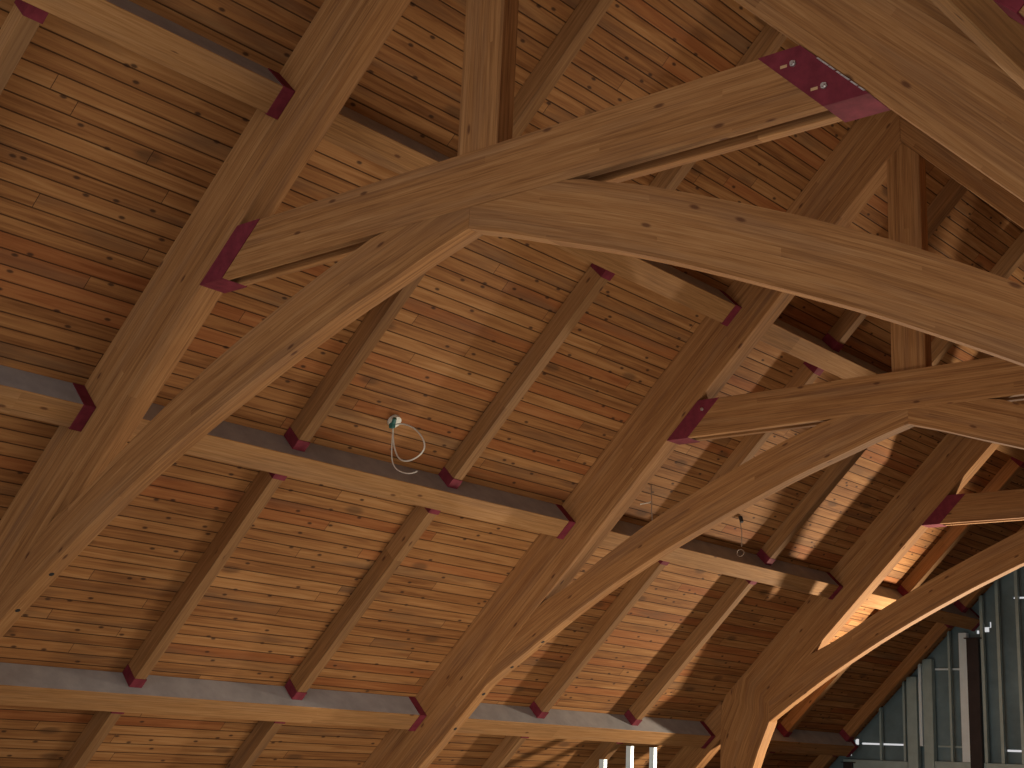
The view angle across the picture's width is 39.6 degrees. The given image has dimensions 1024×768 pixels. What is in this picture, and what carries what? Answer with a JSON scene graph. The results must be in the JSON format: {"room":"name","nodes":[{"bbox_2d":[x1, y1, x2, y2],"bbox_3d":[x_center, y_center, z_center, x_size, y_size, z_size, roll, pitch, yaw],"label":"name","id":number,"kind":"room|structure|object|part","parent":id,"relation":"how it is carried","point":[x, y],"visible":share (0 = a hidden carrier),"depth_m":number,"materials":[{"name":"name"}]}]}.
{"room":"church hall","nodes":[
{"label":"church hall","id":0,"kind":"room"},
{"bbox_2d":[0,0,1023,767],"bbox_3d":[2.458,0.574,9.855,13.588,6.830,18.670,-10,-19,40],"label":"ceiling","id":1,"kind":"structure","parent":0,"point":[108,150],"depth_m":10.70,"materials":[{"name":"brown wood"}]},
{"bbox_2d":[387,415,424,473],"bbox_3d":[-0.792,0.432,10.458,0.110,0.469,0.414,13,-18,-35],"label":"cable","id":2,"kind":"object","parent":1,"relation":"hanging from","point":[393,421],"visible":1,"depth_m":10.55,"materials":[{"name":"grey plastic"}]},
{"bbox_2d":[0,0,1023,638],"bbox_3d":[-0.187,-0.227,6.885,13.087,6.865,0.205,-10,-19,40],"label":"roof truss","id":3,"kind":"object","parent":1,"relation":"attached to","point":[559,184],"visible":1,"depth_m":6.99,"materials":[{"name":"brown wood"}]},
{"bbox_2d":[0,365,95,431],"bbox_3d":[-4.183,-0.351,7.228,0.301,0.301,4.598,-10,-19,40],"label":"purlin","id":4,"kind":"object","parent":3,"relation":"attached to","point":[25,394],"visible":1,"depth_m":8.62,"materials":[{"name":"brown wood"}]},
{"bbox_2d":[0,0,48,94],"bbox_3d":[-3.026,-1.114,7.507,1.635,1.635,0.112,-10,-19,40],"label":"rafter","id":5,"kind":"object","parent":4,"relation":"attached to","point":[24,19],"visible":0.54,"depth_m":7.22,"materials":[{"name":"brown wood"}]},
{"bbox_2d":[22,0,294,119],"bbox_3d":[-2.853,-2.174,6.586,0.303,0.303,4.598,-10,-19,40],"label":"purlin","id":6,"kind":"object","parent":3,"relation":"attached to","point":[124,23],"visible":1,"depth_m":7.64,"materials":[{"name":"brown wood"}]},
{"bbox_2d":[0,662,426,730],"bbox_3d":[-2.392,2.518,11.347,0.305,0.305,4.621,-10,-19,40],"label":"purlin","id":7,"kind":"object","parent":3,"relation":"attached to","point":[20,684],"visible":1,"depth_m":11.16,"materials":[{"name":"brown wood"}]},
{"bbox_2d":[58,711,124,767],"bbox_3d":[-3.606,3.236,11.117,1.649,1.643,0.112,-10,-19,40],"label":"rafter","id":8,"kind":"object","parent":7,"relation":"attached to","point":[101,723],"visible":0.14,"depth_m":10.89,"materials":[{"name":"brown wood"}]},
{"bbox_2d":[122,470,286,687],"bbox_3d":[-2.270,1.407,10.472,1.630,1.630,0.112,-10,-19,40],"label":"rafter","id":9,"kind":"object","parent":7,"relation":"attached to","point":[265,484],"visible":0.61,"depth_m":10.43,"materials":[{"name":"brown wood"}]},
{"bbox_2d":[225,721,285,767],"bbox_3d":[-2.564,3.587,12.280,1.649,1.643,0.112,-10,-19,40],"label":"rafter","id":10,"kind":"object","parent":7,"relation":"attached to","point":[263,732],"visible":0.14,"depth_m":12.05,"materials":[{"name":"brown wood"}]},
{"bbox_2d":[284,505,440,699],"bbox_3d":[-1.228,1.758,11.635,1.630,1.630,0.112,-10,-19,40],"label":"rafter","id":11,"kind":"object","parent":7,"relation":"attached to","point":[420,518],"visible":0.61,"depth_m":11.60,"materials":[{"name":"brown wood"}]},
{"bbox_2d":[128,403,575,538],"bbox_3d":[-1.065,0.699,10.707,0.301,0.301,4.621,-10,-19,40],"label":"purlin","id":12,"kind":"object","parent":3,"relation":"attached to","point":[228,442],"visible":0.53,"depth_m":10.61,"materials":[{"name":"brown wood"}]},
{"bbox_2d":[284,273,425,451],"bbox_3d":[-0.942,-0.412,9.832,1.635,1.635,0.112,-10,-19,40],"label":"rafter","id":13,"kind":"object","parent":12,"relation":"attached to","point":[379,318],"visible":0.54,"depth_m":9.89,"materials":[{"name":"brown wood"}]},
{"bbox_2d":[438,263,614,488],"bbox_3d":[0.100,-0.061,10.994,1.635,1.635,0.112,-10,-19,40],"label":"rafter","id":14,"kind":"object","parent":12,"relation":"attached to","point":[595,278],"visible":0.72,"depth_m":10.95,"materials":[{"name":"brown wood"}]},
{"bbox_3d":[-0.099,-2.028,7.362,0.270,1.835,0.115,-10,-19,40],"label":"king post","id":15,"kind":"part","parent":3,"relation":"part of","materials":[{"name":"brown wood"}]},
{"bbox_2d":[323,106,741,325],"bbox_3d":[0.265,-1.124,10.066,0.303,0.303,4.621,-10,-19,40],"label":"purlin","id":16,"kind":"object","parent":3,"relation":"attached to","point":[356,133],"visible":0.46,"depth_m":10.29,"materials":[{"name":"brown wood"}]},
{"bbox_2d":[512,0,613,137],"bbox_3d":[0.371,-2.212,9.199,1.591,1.591,0.112,-10,-19,40],"label":"rafter","id":17,"kind":"object","parent":16,"relation":"attached to","point":[586,16],"visible":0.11,"depth_m":9.20,"materials":[{"name":"brown wood"}]},
{"bbox_2d":[649,24,786,189],"bbox_3d":[1.413,-1.861,10.361,1.591,1.591,0.112,-10,-19,40],"label":"rafter","id":18,"kind":"object","parent":16,"relation":"attached to","point":[769,40],"visible":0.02,"depth_m":10.18,"materials":[{"name":"brown wood"}]},
{"bbox_2d":[930,0,1023,88],"bbox_3d":[0.843,-1.162,3.245,0.301,0.301,4.198,-10,-19,40],"label":"purlin","id":19,"kind":"object","parent":3,"relation":"attached to","point":[1001,37],"visible":1,"depth_m":3.69,"materials":[{"name":"brown wood"}]},
{"bbox_2d":[993,0,1023,24],"bbox_3d":[1.782,-0.436,2.966,1.504,1.498,0.112,-10,-19,40],"label":"bracket","id":20,"kind":"object","parent":19,"relation":"attached to","point":[1014,9],"visible":1,"depth_m":3.54,"materials":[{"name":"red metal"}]},
{"bbox_2d":[640,485,652,519],"bbox_3d":[1.224,1.100,12.955,0.153,0.361,0.023,-11,-20,42],"label":"cable","id":21,"kind":"object","parent":1,"relation":"hanging from","point":[651,485],"visible":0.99,"depth_m":12.93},
{"bbox_2d":[361,109,1023,767],"bbox_3d":[2.938,0.826,10.372,13.087,6.865,0.205,-10,-19,40],"label":"roof truss","id":22,"kind":"object","parent":1,"relation":"attached to","point":[974,399],"visible":0.94,"depth_m":11.50,"materials":[{"name":"brown wood"}]},
{"bbox_2d":[457,703,715,748],"bbox_3d":[0.734,3.571,14.835,0.305,0.305,4.621,-10,-19,40],"label":"purlin","id":23,"kind":"object","parent":22,"relation":"attached to","point":[491,719],"visible":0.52,"depth_m":14.74,"materials":[{"name":"brown wood"}]},
{"bbox_2d":[481,736,528,767],"bbox_3d":[-0.480,4.289,14.605,1.649,1.643,0.112,-10,-19,40],"label":"rafter","id":24,"kind":"object","parent":23,"relation":"attached to","point":[509,745],"visible":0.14,"depth_m":14.36,"materials":[{"name":"brown wood"}]},
{"bbox_2d":[529,560,669,718],"bbox_3d":[0.856,2.460,13.960,1.630,1.630,0.112,-10,-19,40],"label":"rafter","id":25,"kind":"object","parent":23,"relation":"attached to","point":[636,587],"visible":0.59,"depth_m":13.94,"materials":[{"name":"brown wood"}]},
{"bbox_2d":[580,741,622,767],"bbox_3d":[0.561,4.640,15.767,1.649,1.643,0.112,-10,-19,40],"label":"rafter","id":26,"kind":"object","parent":23,"relation":"attached to","point":[605,750],"visible":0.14,"depth_m":15.52,"materials":[{"name":"brown wood"}]},
{"bbox_2d":[624,578,756,725],"bbox_3d":[1.897,2.811,15.122,1.630,1.630,0.112,-10,-19,40],"label":"rafter","id":27,"kind":"object","parent":23,"relation":"attached to","point":[739,588],"visible":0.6,"depth_m":15.09,"materials":[{"name":"brown wood"}]},
{"bbox_2d":[599,520,842,599],"bbox_3d":[2.061,1.752,14.195,0.301,0.301,4.621,-10,-19,40],"label":"purlin","id":28,"kind":"object","parent":22,"relation":"attached to","point":[698,554],"visible":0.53,"depth_m":14.36,"materials":[{"name":"brown wood"}]},
{"bbox_2d":[707,362,823,484],"bbox_3d":[2.183,0.641,13.319,1.635,1.635,0.112,-10,-19,40],"label":"rafter","id":29,"kind":"object","parent":28,"relation":"attached to","point":[807,373],"visible":0.24,"depth_m":13.24,"materials":[{"name":"brown wood"}]},
{"bbox_2d":[756,448,866,565],"bbox_3d":[3.225,0.992,14.482,1.635,1.635,0.112,-10,-19,40],"label":"rafter","id":30,"kind":"object","parent":28,"relation":"attached to","point":[835,472],"visible":0.55,"depth_m":14.54,"materials":[{"name":"brown wood"}]},
{"bbox_2d":[760,319,886,378],"bbox_3d":[3.391,-0.070,13.553,0.303,0.303,4.621,-10,-19,40],"label":"purlin","id":31,"kind":"object","parent":22,"relation":"attached to","point":[783,336],"visible":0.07,"depth_m":12.66,"materials":[{"name":"brown wood"}]},
{"bbox_2d":[822,178,967,351],"bbox_3d":[3.496,-1.159,12.686,1.591,1.591,0.112,-10,-19,40],"label":"rafter","id":32,"kind":"object","parent":31,"relation":"attached to","point":[953,191],"visible":0.47,"depth_m":12.55,"materials":[{"name":"brown wood"}]},
{"bbox_2d":[931,230,1023,365],"bbox_3d":[4.538,-0.808,13.849,1.591,1.591,0.112,-10,-19,40],"label":"rafter","id":33,"kind":"object","parent":31,"relation":"attached to","point":[1013,257],"visible":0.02,"depth_m":13.71,"materials":[{"name":"brown wood"}]},
{"bbox_3d":[3.026,-0.975,10.850,0.270,1.835,0.115,-10,-19,40],"label":"king post","id":34,"kind":"part","parent":22,"relation":"part of","materials":[{"name":"brown wood"}]},
{"bbox_2d":[737,516,744,556],"bbox_3d":[2.266,1.511,14.101,0.040,0.405,0.091,11,-17,-28],"label":"cable","id":35,"kind":"object","parent":1,"relation":"hanging from","point":[740,517],"visible":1,"depth_m":14.10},
{"bbox_2d":[665,400,1023,767],"bbox_3d":[6.066,1.946,13.850,13.088,7.004,0.187,-10,-19,40],"label":"roof truss","id":36,"kind":"object","parent":1,"relation":"attached to","point":[800,659],"visible":0.98,"depth_m":15.60,"materials":[{"name":"brown wood"}]},
{"bbox_2d":[767,728,858,756],"bbox_3d":[3.430,4.480,17.843,0.305,0.305,3.303,-10,-19,40],"label":"purlin","id":37,"kind":"object","parent":36,"relation":"attached to","point":[799,741],"visible":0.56,"depth_m":18.20,"materials":[{"name":"brown wood"}]},
{"bbox_2d":[762,751,774,765],"bbox_3d":[2.645,5.342,18.092,1.649,1.643,0.112,-10,-19,40],"label":"rafter","id":38,"kind":"object","parent":37,"relation":"attached to","point":[768,754],"visible":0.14,"depth_m":17.78,"materials":[{"name":"brown wood"}]},
{"bbox_2d":[808,755,836,767],"bbox_3d":[3.695,5.695,19.264,1.649,1.643,0.112,-10,-19,40],"label":"rafter","id":39,"kind":"object","parent":37,"relation":"attached to","point":[822,761],"visible":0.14,"depth_m":18.99,"materials":[{"name":"brown wood"}]},
{"bbox_2d":[776,609,879,736],"bbox_3d":[3.981,3.513,17.447,1.630,1.630,0.112,-10,-19,40],"label":"rafter","id":40,"kind":"object","parent":37,"relation":"attached to","point":[799,712],"visible":0.49,"depth_m":17.58,"materials":[{"name":"brown wood"}]},
{"bbox_2d":[839,623,952,741],"bbox_3d":[5.031,3.867,18.619,1.630,1.630,0.112,-10,-19,40],"label":"rafter","id":41,"kind":"object","parent":37,"relation":"attached to","point":[936,633],"visible":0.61,"depth_m":18.59,"materials":[{"name":"brown wood"}]},
{"bbox_2d":[862,586,979,630],"bbox_3d":[4.861,2.696,17.320,0.301,0.301,3.623,-10,-19,40],"label":"purlin","id":42,"kind":"object","parent":36,"relation":"attached to","point":[881,597],"visible":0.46,"depth_m":17.74,"materials":[{"name":"brown wood"}]},
{"bbox_2d":[896,457,1023,595],"bbox_3d":[5.308,1.694,16.807,1.635,1.635,0.112,-10,-19,40],"label":"rafter","id":43,"kind":"object","parent":42,"relation":"attached to","point":[1013,466],"visible":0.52,"depth_m":16.84,"materials":[{"name":"brown wood"}]},
{"bbox_2d":[953,525,1023,612],"bbox_3d":[6.358,2.047,17.979,1.635,1.635,0.112,-10,-19,40],"label":"rafter","id":44,"kind":"object","parent":42,"relation":"attached to","point":[963,604],"visible":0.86,"depth_m":18.17,"materials":[{"name":"brown wood"}]},
{"bbox_2d":[996,445,1023,461],"bbox_3d":[6.191,0.873,16.678,0.303,0.303,3.623,-10,-19,40],"label":"purlin","id":45,"kind":"object","parent":36,"relation":"attached to","point":[1017,453],"visible":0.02,"depth_m":15.95,"materials":[{"name":"brown wood"}]},
{"bbox_2d":[829,566,1023,767],"bbox_3d":[8.504,2.757,16.571,13.800,7.024,0.040,-10,-19,40],"label":"wall","id":46,"kind":"structure","parent":0,"point":[893,709],"depth_m":18.48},
{"bbox_3d":[1.897,4.027,8.476,14.400,0.100,20.050,-10,-19,40],"label":"floor","id":47,"kind":"structure","parent":0,"visible":0},
{"bbox_2d":[599,759,606,767],"bbox_3d":[0.919,4.714,14.685,0.060,1.620,0.055,-10,-19,40],"label":"stud","id":48,"kind":"object","parent":47,"relation":"on","point":[602,762],"visible":1,"depth_m":14.86,"materials":[{"name":"silver metal"}]},
{"bbox_2d":[626,746,633,767],"bbox_3d":[1.228,4.744,15.045,0.060,1.770,0.055,-10,-19,40],"label":"stud","id":49,"kind":"object","parent":47,"relation":"on","point":[629,749],"visible":1,"depth_m":15.22,"materials":[{"name":"silver metal"}]},
{"bbox_2d":[649,747,656,767],"bbox_3d":[1.508,4.839,15.358,0.060,1.770,0.055,-10,-19,40],"label":"stud","id":50,"kind":"object","parent":47,"relation":"on","point":[652,750],"visible":1,"depth_m":15.54,"materials":[{"name":"silver metal"}]},
{"bbox_2d":[841,762,855,767],"bbox_3d":[4.488,5.925,18.924,0.190,1.732,0.059,-10,-19,40],"label":"steel post","id":51,"kind":"object","parent":47,"relation":"on","point":[845,764],"visible":1,"depth_m":19.10,"materials":[{"name":"metal"}]},
{"bbox_2d":[843,759,907,767],"bbox_3d":[4.862,5.078,18.948,0.930,0.115,0.100,-10,-19,40],"label":"rail","id":52,"kind":"object","parent":51,"relation":"attached to","point":[859,763],"visible":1,"depth_m":18.90,"materials":[{"name":"grey metal"}]},
{"bbox_2d":[879,707,883,759],"bbox_3d":[4.934,4.670,18.986,0.027,0.689,0.060,-10,-19,40],"label":"stud","id":53,"kind":"object","parent":52,"relation":"on","point":[880,708],"visible":0.88,"depth_m":18.97,"materials":[{"name":"grey metal"}]},
{"bbox_2d":[902,681,907,760],"bbox_3d":[5.210,4.464,18.822,0.030,1.029,0.090,-10,-19,40],"label":"stud","id":54,"kind":"object","parent":52,"relation":"on","point":[904,696],"visible":0.9,"depth_m":18.79,"materials":[{"name":"grey metal"}]},
{"bbox_2d":[906,677,920,767],"bbox_3d":[5.259,5.275,18.533,0.140,2.859,0.090,-10,-19,40],"label":"stud","id":55,"kind":"object","parent":47,"relation":"on","point":[913,732],"visible":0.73,"depth_m":18.71,"materials":[{"name":"grey metal"}]},
{"bbox_2d":[922,659,936,767],"bbox_3d":[5.435,5.135,18.418,0.130,3.089,0.090,-10,-19,40],"label":"stud","id":56,"kind":"object","parent":47,"relation":"on","point":[928,675],"visible":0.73,"depth_m":18.60,"materials":[{"name":"grey metal"}]},
{"bbox_2d":[918,664,923,745],"bbox_3d":[5.397,4.225,18.726,0.040,1.059,0.090,-10,-19,40],"label":"stud","id":57,"kind":"object","parent":56,"relation":"attached to","point":[920,684],"visible":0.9,"depth_m":18.69,"materials":[{"name":"grey metal"}]},
{"bbox_2d":[935,668,959,669],"bbox_3d":[5.736,3.746,18.664,0.370,0.024,0.030,-10,-19,40],"label":"channel","id":58,"kind":"object","parent":56,"relation":"attached to","point":[935,668],"visible":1,"depth_m":18.68,"materials":[{"name":"grey metal"}]},
{"bbox_2d":[938,745,961,747],"bbox_3d":[5.696,4.698,18.412,0.360,0.022,0.030,-10,-19,40],"label":"channel","id":59,"kind":"object","parent":56,"relation":"attached to","point":[938,745],"visible":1,"depth_m":18.41,"materials":[{"name":"grey metal"}]},
{"bbox_2d":[964,637,983,767],"bbox_3d":[5.888,4.904,17.978,0.220,3.352,0.059,-10,-19,40],"label":"steel post","id":60,"kind":"object","parent":47,"relation":"on","point":[972,644],"visible":1,"depth_m":18.17,"materials":[{"name":"metal"}]},
{"bbox_2d":[935,761,1023,767],"bbox_3d":[6.312,4.811,17.730,2.145,0.125,0.100,-10,-19,40],"label":"rail","id":61,"kind":"object","parent":60,"relation":"attached to","point":[938,764],"visible":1,"depth_m":18.12,"materials":[{"name":"grey metal"}]},
{"bbox_2d":[947,631,954,761],"bbox_3d":[5.707,4.051,18.480,0.030,1.659,0.060,-10,-19,40],"label":"stud","id":62,"kind":"object","parent":61,"relation":"on","point":[949,648],"visible":0.86,"depth_m":18.46,"materials":[{"name":"grey metal"}]},
{"bbox_2d":[958,633,969,761],"bbox_3d":[5.862,4.043,18.364,0.105,1.630,0.090,-10,-19,40],"label":"stud","id":63,"kind":"object","parent":61,"relation":"on","point":[962,642],"visible":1,"depth_m":18.33,"materials":[{"name":"grey metal"}]},
{"bbox_2d":[979,595,989,762],"bbox_3d":[6.061,3.774,18.247,0.040,2.108,0.060,-10,-19,40],"label":"stud","id":64,"kind":"object","parent":61,"relation":"on","point":[981,598],"visible":0.88,"depth_m":18.22,"materials":[{"name":"grey metal"}]},
{"bbox_2d":[994,579,1006,763],"bbox_3d":[6.229,3.641,18.136,0.040,2.324,0.060,-10,-19,40],"label":"stud","id":65,"kind":"object","parent":61,"relation":"on","point":[996,582],"visible":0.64,"depth_m":18.11,"materials":[{"name":"grey metal"}]},
{"bbox_2d":[1014,569,1023,763],"bbox_3d":[6.432,3.481,18.003,0.040,2.584,0.060,-10,-19,40],"label":"stud","id":66,"kind":"object","parent":61,"relation":"on","point":[1016,574],"visible":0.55,"depth_m":17.99,"materials":[{"name":"grey metal"}]}
]}

